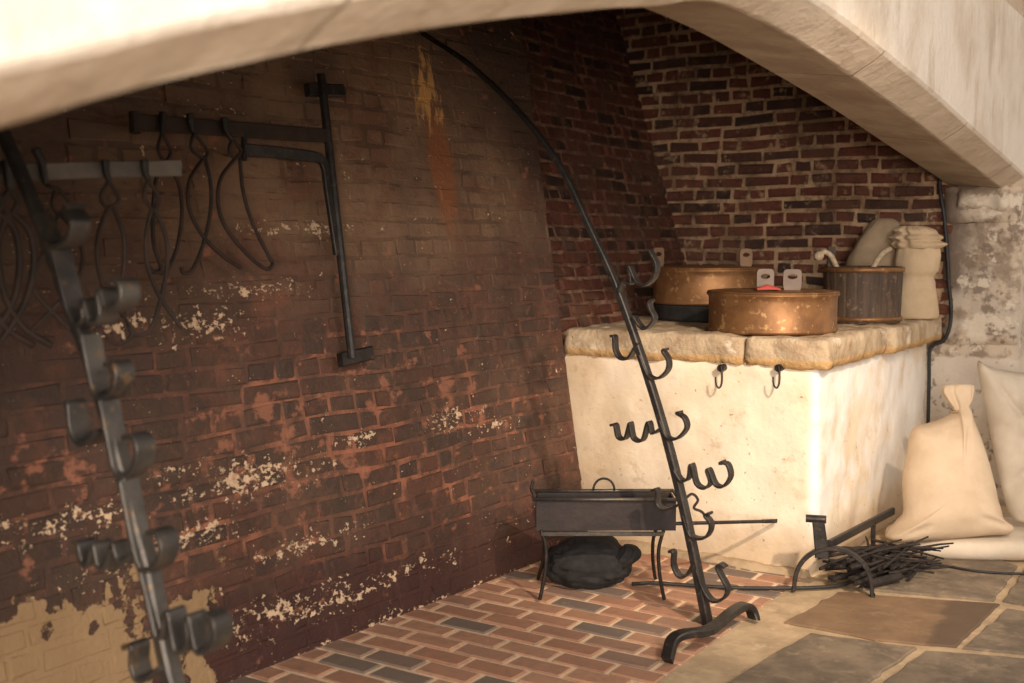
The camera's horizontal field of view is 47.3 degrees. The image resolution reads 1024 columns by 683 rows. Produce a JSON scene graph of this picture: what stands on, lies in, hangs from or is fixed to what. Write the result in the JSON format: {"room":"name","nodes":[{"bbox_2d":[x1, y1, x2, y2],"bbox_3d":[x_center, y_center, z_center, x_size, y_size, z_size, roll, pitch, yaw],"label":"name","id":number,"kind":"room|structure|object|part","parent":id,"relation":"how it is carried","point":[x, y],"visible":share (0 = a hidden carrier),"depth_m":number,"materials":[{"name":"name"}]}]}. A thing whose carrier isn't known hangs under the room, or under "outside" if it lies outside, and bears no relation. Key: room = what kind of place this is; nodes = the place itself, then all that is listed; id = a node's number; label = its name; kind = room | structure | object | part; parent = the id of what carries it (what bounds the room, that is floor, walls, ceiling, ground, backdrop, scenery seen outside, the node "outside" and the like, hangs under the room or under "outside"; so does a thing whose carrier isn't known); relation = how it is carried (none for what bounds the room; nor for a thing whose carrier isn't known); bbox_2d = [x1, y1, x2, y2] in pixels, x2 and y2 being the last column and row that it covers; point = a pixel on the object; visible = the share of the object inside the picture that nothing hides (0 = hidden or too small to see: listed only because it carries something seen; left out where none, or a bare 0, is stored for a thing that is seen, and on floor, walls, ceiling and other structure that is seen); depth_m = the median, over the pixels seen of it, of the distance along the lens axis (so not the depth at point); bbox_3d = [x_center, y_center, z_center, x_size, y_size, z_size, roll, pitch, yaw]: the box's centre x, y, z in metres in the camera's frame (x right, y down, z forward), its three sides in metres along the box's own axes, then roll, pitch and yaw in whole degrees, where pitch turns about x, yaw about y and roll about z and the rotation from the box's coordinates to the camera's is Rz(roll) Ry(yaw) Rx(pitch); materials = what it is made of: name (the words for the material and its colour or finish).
{"room":"historic interior","nodes":[
{"label":"historic interior","id":0,"kind":"room"},
{"bbox_2d":[0,17,581,682],"bbox_3d":[-1.924,-0.632,3.460,1.566,3.661,6.213,3,6,33],"label":"wall","id":1,"kind":"structure","parent":0,"point":[314,501],"depth_m":4.37,"materials":[{"name":"brick"}]},
{"bbox_2d":[0,160,181,181],"bbox_3d":[-1.261,-0.442,3.041,0.777,0.090,0.208,-1,5,-16],"label":"rail","id":2,"kind":"object","parent":1,"relation":"attached to","point":[156,168],"visible":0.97,"depth_m":3.11,"materials":[{"name":"black metal"}]},
{"bbox_2d":[0,192,35,348],"bbox_3d":[-1.295,-0.217,2.983,0.136,0.479,0.035,-3,6,-34],"label":"hanger","id":3,"kind":"object","parent":2,"relation":"hanging from","point":[13,227],"visible":1,"depth_m":3.00,"materials":[{"name":"metal"}]},
{"bbox_3d":[-1.300,-0.166,2.983,0.105,0.342,0.018,-3,6,-34],"label":"arm","id":4,"kind":"part","parent":3,"relation":"part of","materials":[{"name":"metal"}]},
{"bbox_3d":[-1.295,-0.155,2.988,0.136,0.356,0.018,-3,6,-34],"label":"arm","id":5,"kind":"part","parent":3,"relation":"part of","materials":[{"name":"metal"}]},
{"bbox_2d":[0,160,53,348],"bbox_3d":[-1.260,-0.221,3.007,0.140,0.487,0.035,-3,6,-34],"label":"hanger","id":6,"kind":"object","parent":2,"relation":"hanging from","point":[9,181],"visible":0.94,"depth_m":2.99,"materials":[{"name":"metal"}]},
{"bbox_3d":[-1.272,-0.167,3.002,0.107,0.343,0.018,-3,6,-34],"label":"arm","id":7,"kind":"part","parent":6,"relation":"part of","materials":[{"name":"metal"}]},
{"bbox_2d":[24,147,84,336],"bbox_3d":[-1.196,-0.249,3.047,0.158,0.512,0.022,-3,6,-33],"label":"hanger","id":8,"kind":"object","parent":2,"relation":"hanging from","point":[37,153],"visible":0.71,"depth_m":3.04,"materials":[{"name":"metal"}]},
{"bbox_3d":[-1.196,-0.401,3.035,0.037,0.025,0.011,-3,6,-34],"label":"arm","id":9,"kind":"part","parent":8,"relation":"part of","materials":[{"name":"metal"}]},
{"bbox_3d":[-1.191,-0.164,3.059,0.133,0.341,0.011,-3,6,-34],"label":"arm","id":10,"kind":"part","parent":8,"relation":"part of","materials":[{"name":"metal"}]},
{"bbox_3d":[-1.197,-0.175,3.054,0.068,0.323,0.147,3,6,33],"label":"arm","id":11,"kind":"part","parent":8,"relation":"part of","materials":[{"name":"metal"}]},
{"bbox_2d":[91,160,133,345],"bbox_3d":[-1.081,-0.235,3.128,0.126,0.498,0.022,-3,6,-34],"label":"hanger","id":12,"kind":"object","parent":2,"relation":"hanging from","point":[104,163],"visible":0.77,"depth_m":3.12,"materials":[{"name":"metal"}]},
{"bbox_3d":[-1.087,-0.184,3.128,0.112,0.355,0.011,-3,6,-34],"label":"arm","id":13,"kind":"part","parent":12,"relation":"part of","materials":[{"name":"metal"}]},
{"bbox_3d":[-1.070,-0.174,3.141,0.099,0.376,0.011,-3,6,-34],"label":"arm","id":14,"kind":"part","parent":12,"relation":"part of","materials":[{"name":"metal"}]},
{"bbox_2d":[126,160,183,336],"bbox_3d":[-0.981,-0.253,3.195,0.158,0.481,0.022,-3,6,-34],"label":"hanger","id":15,"kind":"object","parent":2,"relation":"hanging from","point":[143,163],"visible":1,"depth_m":3.19,"materials":[{"name":"metal"}]},
{"bbox_3d":[-0.995,-0.189,3.191,0.124,0.354,0.011,-3,6,-34],"label":"arm","id":16,"kind":"part","parent":15,"relation":"part of","materials":[{"name":"metal"}]},
{"bbox_3d":[-0.959,-0.200,3.215,0.105,0.336,0.011,-3,6,-34],"label":"arm","id":17,"kind":"part","parent":15,"relation":"part of","materials":[{"name":"metal"}]},
{"bbox_2d":[129,73,373,366],"bbox_3d":[-0.882,-0.441,4.170,0.213,1.122,1.035,3,6,33],"label":"crane","id":18,"kind":"object","parent":1,"relation":"attached to","point":[138,122],"visible":1,"depth_m":4.44,"materials":[{"name":"metal"}]},
{"bbox_2d":[151,111,183,274],"bbox_3d":[-1.124,-0.482,3.787,0.078,0.534,0.167,0,5,2],"label":"hanger","id":19,"kind":"object","parent":18,"relation":"hanging from","point":[162,115],"visible":0.75,"depth_m":3.82,"materials":[{"name":"metal"}]},
{"bbox_3d":[-1.144,-0.403,3.777,0.038,0.368,0.132,0,5,0],"label":"arm","id":20,"kind":"part","parent":19,"relation":"part of","materials":[{"name":"metal"}]},
{"bbox_3d":[-1.113,-0.403,3.805,0.054,0.373,0.141,0,5,4],"label":"arm","id":21,"kind":"part","parent":19,"relation":"part of","materials":[{"name":"metal"}]},
{"bbox_2d":[179,113,241,274],"bbox_3d":[-1.045,-0.496,3.933,0.107,0.540,0.263,3,6,33],"label":"hanger","id":22,"kind":"object","parent":18,"relation":"hanging from","point":[190,116],"visible":1,"depth_m":3.92,"materials":[{"name":"metal"}]},
{"bbox_3d":[-1.050,-0.420,3.895,0.039,0.395,0.185,1,5,16],"label":"arm","id":23,"kind":"part","parent":22,"relation":"part of","materials":[{"name":"metal"}]},
{"bbox_3d":[-1.019,-0.434,3.961,0.061,0.383,0.205,4,7,43],"label":"arm","id":24,"kind":"part","parent":22,"relation":"part of","materials":[{"name":"metal"}]},
{"bbox_3d":[-0.971,-0.743,4.126,0.044,0.086,0.907,3,6,35],"label":"arm","id":25,"kind":"part","parent":18,"relation":"part of","materials":[{"name":"metal"}]},
{"bbox_2d":[216,117,274,270],"bbox_3d":[-0.944,-0.511,4.076,0.230,0.532,0.088,-5,7,-44],"label":"hanger","id":26,"kind":"object","parent":18,"relation":"hanging from","point":[224,120],"visible":1,"depth_m":4.06,"materials":[{"name":"metal"}]},
{"bbox_3d":[-0.897,-0.457,4.111,0.121,0.375,0.033,-2,5,-22],"label":"arm","id":27,"kind":"part","parent":26,"relation":"part of","materials":[{"name":"metal"}]},
{"bbox_3d":[-0.673,-0.483,4.477,0.203,1.091,0.033,5,7,43],"label":"post","id":28,"kind":"part","parent":18,"relation":"part of","materials":[{"name":"metal"}]},
{"bbox_2d":[0,0,1023,187],"bbox_3d":[0.601,-1.080,3.344,0.410,2.748,7.600,3,6,33],"label":"arch","id":29,"kind":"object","parent":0,"point":[940,83],"depth_m":3.42,"materials":[{"name":"stone"}]},
{"bbox_2d":[923,0,1023,504],"bbox_3d":[3.249,-0.969,7.633,0.637,3.688,2.605,3,6,33],"label":"wall","id":30,"kind":"structure","parent":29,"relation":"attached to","point":[986,239],"depth_m":6.60,"materials":[{"name":"stone"}]},
{"bbox_2d":[521,8,686,345],"bbox_3d":[0.348,-1.379,6.859,0.871,2.682,2.025,3,6,33],"label":"wall","id":31,"kind":"structure","parent":0,"point":[586,105],"depth_m":6.93,"materials":[{"name":"red brick"}]},
{"bbox_2d":[228,505,1023,682],"bbox_3d":[0.992,1.122,4.351,3.342,0.017,10.600,3,6,33],"label":"floor","id":32,"kind":"structure","parent":0,"point":[497,630],"depth_m":4.43,"materials":[{"name":"brick"}]},
{"bbox_2d":[0,126,232,682],"bbox_3d":[-0.960,0.394,2.742,0.834,1.940,0.059,3,6,33],"label":"rack","id":33,"kind":"object","parent":32,"relation":"on","point":[175,632],"visible":1,"depth_m":2.68,"materials":[{"name":"grey metal"}]},
{"bbox_2d":[417,30,759,663],"bbox_3d":[0.151,-0.109,4.646,1.574,2.452,0.632,3,6,33],"label":"rack","id":34,"kind":"object","parent":32,"relation":"on","point":[711,626],"visible":1,"depth_m":4.58,"materials":[{"name":"metal"}]},
{"bbox_2d":[543,536,641,588],"bbox_3d":[0.336,0.946,5.091,0.405,0.215,0.312,-1,5,-7],"label":"bag","id":35,"kind":"object","parent":32,"relation":"on","point":[577,562],"visible":0.95,"depth_m":4.98,"materials":[{"name":"fabric"}]},
{"bbox_2d":[530,477,777,599],"bbox_3d":[0.644,0.814,5.003,1.159,0.495,0.396,-1,5,-7],"label":"brazier","id":36,"kind":"object","parent":32,"relation":"on","point":[559,512],"visible":0.93,"depth_m":4.82,"materials":[{"name":"metal"}]},
{"bbox_3d":[0.129,0.906,5.062,0.038,0.302,0.169,0,5,-2],"label":"leg","id":37,"kind":"part","parent":36,"relation":"part of","materials":[{"name":"metal"}]},
{"bbox_3d":[0.128,0.925,4.836,0.042,0.298,0.016,0,5,0],"label":"leg","id":38,"kind":"part","parent":36,"relation":"part of","materials":[{"name":"metal"}]},
{"bbox_3d":[0.374,0.787,4.897,0.506,0.018,0.166,0,5,0],"label":"rail","id":39,"kind":"part","parent":36,"relation":"part of","materials":[{"name":"grey metal"}]},
{"bbox_3d":[0.390,0.604,4.959,0.100,0.056,0.010,0,5,0],"label":"ring handle","id":40,"kind":"part","parent":36,"relation":"part of","materials":[{"name":"metal"}]},
{"bbox_3d":[0.618,0.906,5.063,0.038,0.301,0.169,0,5,2],"label":"leg","id":41,"kind":"part","parent":36,"relation":"part of","materials":[{"name":"metal"}]},
{"bbox_3d":[0.619,0.925,4.836,0.042,0.298,0.016,0,5,0],"label":"leg","id":42,"kind":"part","parent":36,"relation":"part of","materials":[{"name":"metal"}]},
{"bbox_3d":[0.937,0.785,5.074,0.645,0.096,0.016,-3,6,-36],"label":"handle","id":43,"kind":"part","parent":36,"relation":"part of","materials":[{"name":"metal"}]},
{"bbox_2d":[631,580,851,589],"bbox_3d":[1.053,1.049,5.046,1.058,0.017,0.181,-1,5,-8],"label":"cable","id":44,"kind":"object","parent":32,"relation":"on","point":[848,582],"visible":0.73,"depth_m":5.00,"materials":[{"name":"black rubber"}]},
{"bbox_2d":[791,507,894,597],"bbox_3d":[1.614,0.870,5.326,0.337,0.338,1.079,3,6,33],"label":"andiron","id":45,"kind":"object","parent":32,"relation":"on","point":[822,546],"visible":0.98,"depth_m":4.94,"materials":[{"name":"metal"}]},
{"bbox_3d":[1.305,0.833,4.940,0.074,0.165,0.024,1,5,15],"label":"post","id":46,"kind":"part","parent":45,"relation":"part of","materials":[{"name":"metal"}]},
{"bbox_3d":[1.704,0.932,5.508,0.024,0.171,0.020,3,6,33],"label":"leg","id":47,"kind":"part","parent":45,"relation":"part of","materials":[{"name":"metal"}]},
{"bbox_2d":[817,536,954,587],"bbox_3d":[1.661,0.969,5.160,0.686,0.159,0.445,-3,6,-35],"label":"bundle","id":48,"kind":"object","parent":32,"relation":"on","point":[891,567],"visible":0.94,"depth_m":5.12,"materials":[{"name":"brown plant"}]},
{"bbox_2d":[885,517,1023,560],"bbox_3d":[2.418,0.955,5.702,1.164,0.100,0.558,0,5,-2],"label":"sack","id":49,"kind":"object","parent":32,"relation":"on","point":[1010,546],"visible":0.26,"depth_m":5.45,"materials":[{"name":"fabric"}]},
{"bbox_2d":[885,384,1013,541],"bbox_3d":[2.060,0.580,5.571,0.608,0.723,0.379,-1,5,-8],"label":"sack","id":50,"kind":"object","parent":49,"relation":"on","point":[949,491],"visible":0.99,"depth_m":5.49,"materials":[{"name":"fabric"}]},
{"bbox_2d":[977,361,1023,522],"bbox_3d":[2.594,0.492,5.729,0.540,0.772,0.335,0,5,0],"label":"sack","id":51,"kind":"object","parent":49,"relation":"on","point":[1002,390],"visible":1,"depth_m":5.69,"materials":[{"name":"fabric"}]},
{"bbox_2d":[925,563,1023,574],"bbox_3d":[2.078,1.030,5.284,0.489,0.012,0.061,2,5,24],"label":"cable","id":52,"kind":"object","parent":32,"relation":"on","point":[940,565],"visible":0.8,"depth_m":5.24,"materials":[{"name":"black rubber"}]},
{"bbox_2d":[613,7,958,342],"bbox_3d":[1.404,-1.343,7.331,2.715,2.606,0.022,3,6,33],"label":"wall","id":53,"kind":"structure","parent":0,"point":[746,157],"depth_m":7.28,"materials":[{"name":"red brick"}]},
{"bbox_2d":[926,177,952,422],"bbox_3d":[2.445,-0.024,6.664,0.132,2.123,0.068,3,6,33],"label":"cable","id":54,"kind":"object","parent":53,"relation":"hanging from","point":[940,192],"visible":0.74,"depth_m":6.63,"materials":[{"name":"black rubber"}]},
{"bbox_3d":[2.447,1.324,2.706,7.700,0.108,12.000,3,6,33],"label":"floor","id":55,"kind":"structure","parent":0,"visible":0},
{"bbox_2d":[654,303,708,321],"bbox_3d":[1.072,-0.165,6.425,0.584,0.088,0.584,3,6,33],"label":"pan","id":56,"kind":"object","parent":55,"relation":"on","point":[683,313],"visible":0.29,"depth_m":6.20,"materials":[{"name":"black metal"}]},
{"bbox_2d":[651,248,763,305],"bbox_3d":[1.072,-0.363,6.409,0.612,0.304,0.612,3,6,33],"label":"copper pan","id":57,"kind":"object","parent":56,"relation":"on","point":[688,285],"visible":0.69,"depth_m":6.17,"materials":[{"name":"brown metal"}]},
{"bbox_3d":[0.802,-0.459,6.401,0.065,0.110,0.008,-1,5,-17],"label":"tab handle","id":58,"kind":"part","parent":57,"relation":"part of","materials":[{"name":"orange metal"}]},
{"bbox_3d":[1.072,-0.408,6.405,0.607,0.020,0.607,3,6,33],"label":"pan lid","id":59,"kind":"part","parent":57,"relation":"part of","materials":[{"name":"orange metal"}]},
{"bbox_3d":[1.272,-0.453,6.351,0.070,0.105,0.008,0,5,-6],"label":"tab handle","id":60,"kind":"part","parent":57,"relation":"part of","materials":[{"name":"grey metal"}]},
{"bbox_2d":[715,364,726,388],"bbox_3d":[0.957,0.159,5.351,0.034,0.110,0.079,3,6,33],"label":"wall hook","id":61,"kind":"object","parent":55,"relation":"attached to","point":[722,367],"visible":1,"depth_m":5.33,"materials":[{"name":"metal"}]},
{"bbox_2d":[564,315,941,578],"bbox_3d":[1.310,0.452,6.324,1.515,1.146,2.018,3,6,33],"label":"stove","id":62,"kind":"object","parent":55,"relation":"on","point":[832,440],"visible":0.7,"depth_m":5.48,"materials":[{"name":"paint"}]},
{"bbox_2d":[707,269,839,335],"bbox_3d":[1.245,-0.200,5.581,0.622,0.299,0.622,3,6,33],"label":"copper pan","id":63,"kind":"object","parent":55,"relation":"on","point":[792,310],"visible":0.94,"depth_m":5.34,"materials":[{"name":"brown metal"}]},
{"bbox_3d":[1.183,-0.284,5.454,0.080,0.110,0.008,0,5,0],"label":"tab handle","id":64,"kind":"part","parent":63,"relation":"part of","materials":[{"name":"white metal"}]},
{"bbox_2d":[754,284,780,289],"bbox_3d":[1.179,-0.251,5.388,0.110,0.026,0.070,0,5,0],"label":"rag","id":65,"kind":"object","parent":63,"relation":"on","point":[764,287],"visible":1,"depth_m":5.36,"materials":[{"name":"fabric"}]},
{"bbox_3d":[1.245,-0.244,5.578,0.617,0.020,0.617,3,6,33],"label":"pan lid","id":66,"kind":"part","parent":63,"relation":"part of","materials":[{"name":"orange metal"}]},
{"bbox_3d":[1.309,-0.283,5.454,0.086,0.108,0.008,0,5,0],"label":"tab handle","id":67,"kind":"part","parent":63,"relation":"part of","materials":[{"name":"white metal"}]},
{"bbox_2d":[772,364,784,388],"bbox_3d":[1.186,0.154,5.202,0.034,0.108,0.079,3,6,33],"label":"wall hook","id":68,"kind":"object","parent":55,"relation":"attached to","point":[778,367],"visible":1,"depth_m":5.18,"materials":[{"name":"metal"}]},
{"bbox_2d":[814,247,904,323],"bbox_3d":[1.860,-0.303,6.196,0.426,0.400,0.426,3,6,33],"label":"wooden bucket","id":69,"kind":"object","parent":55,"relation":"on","point":[872,294],"visible":0.9,"depth_m":6.03,"materials":[{"name":"brown wood"}]},
{"bbox_3d":[1.662,-0.432,6.154,0.158,0.107,0.050,-2,5,-21],"label":"rope handle","id":70,"kind":"part","parent":69,"relation":"part of","materials":[{"name":"beige fabric"}]},
{"bbox_3d":[1.966,-0.445,6.206,0.139,0.119,0.042,-3,6,-29],"label":"rope handle","id":71,"kind":"part","parent":69,"relation":"part of","materials":[{"name":"beige fabric"}]},
{"bbox_2d":[845,218,899,265],"bbox_3d":[2.048,-0.421,6.650,0.388,0.560,0.248,0,5,3],"label":"sack","id":72,"kind":"object","parent":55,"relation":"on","point":[874,239],"visible":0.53,"depth_m":6.59,"materials":[{"name":"beige fabric"}]},
{"bbox_2d":[888,226,947,319],"bbox_3d":[2.256,-0.384,6.487,0.327,0.514,0.228,0,5,6],"label":"sack","id":73,"kind":"object","parent":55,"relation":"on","point":[918,250],"visible":0.91,"depth_m":6.41,"materials":[{"name":"beige fabric"}]}
]}

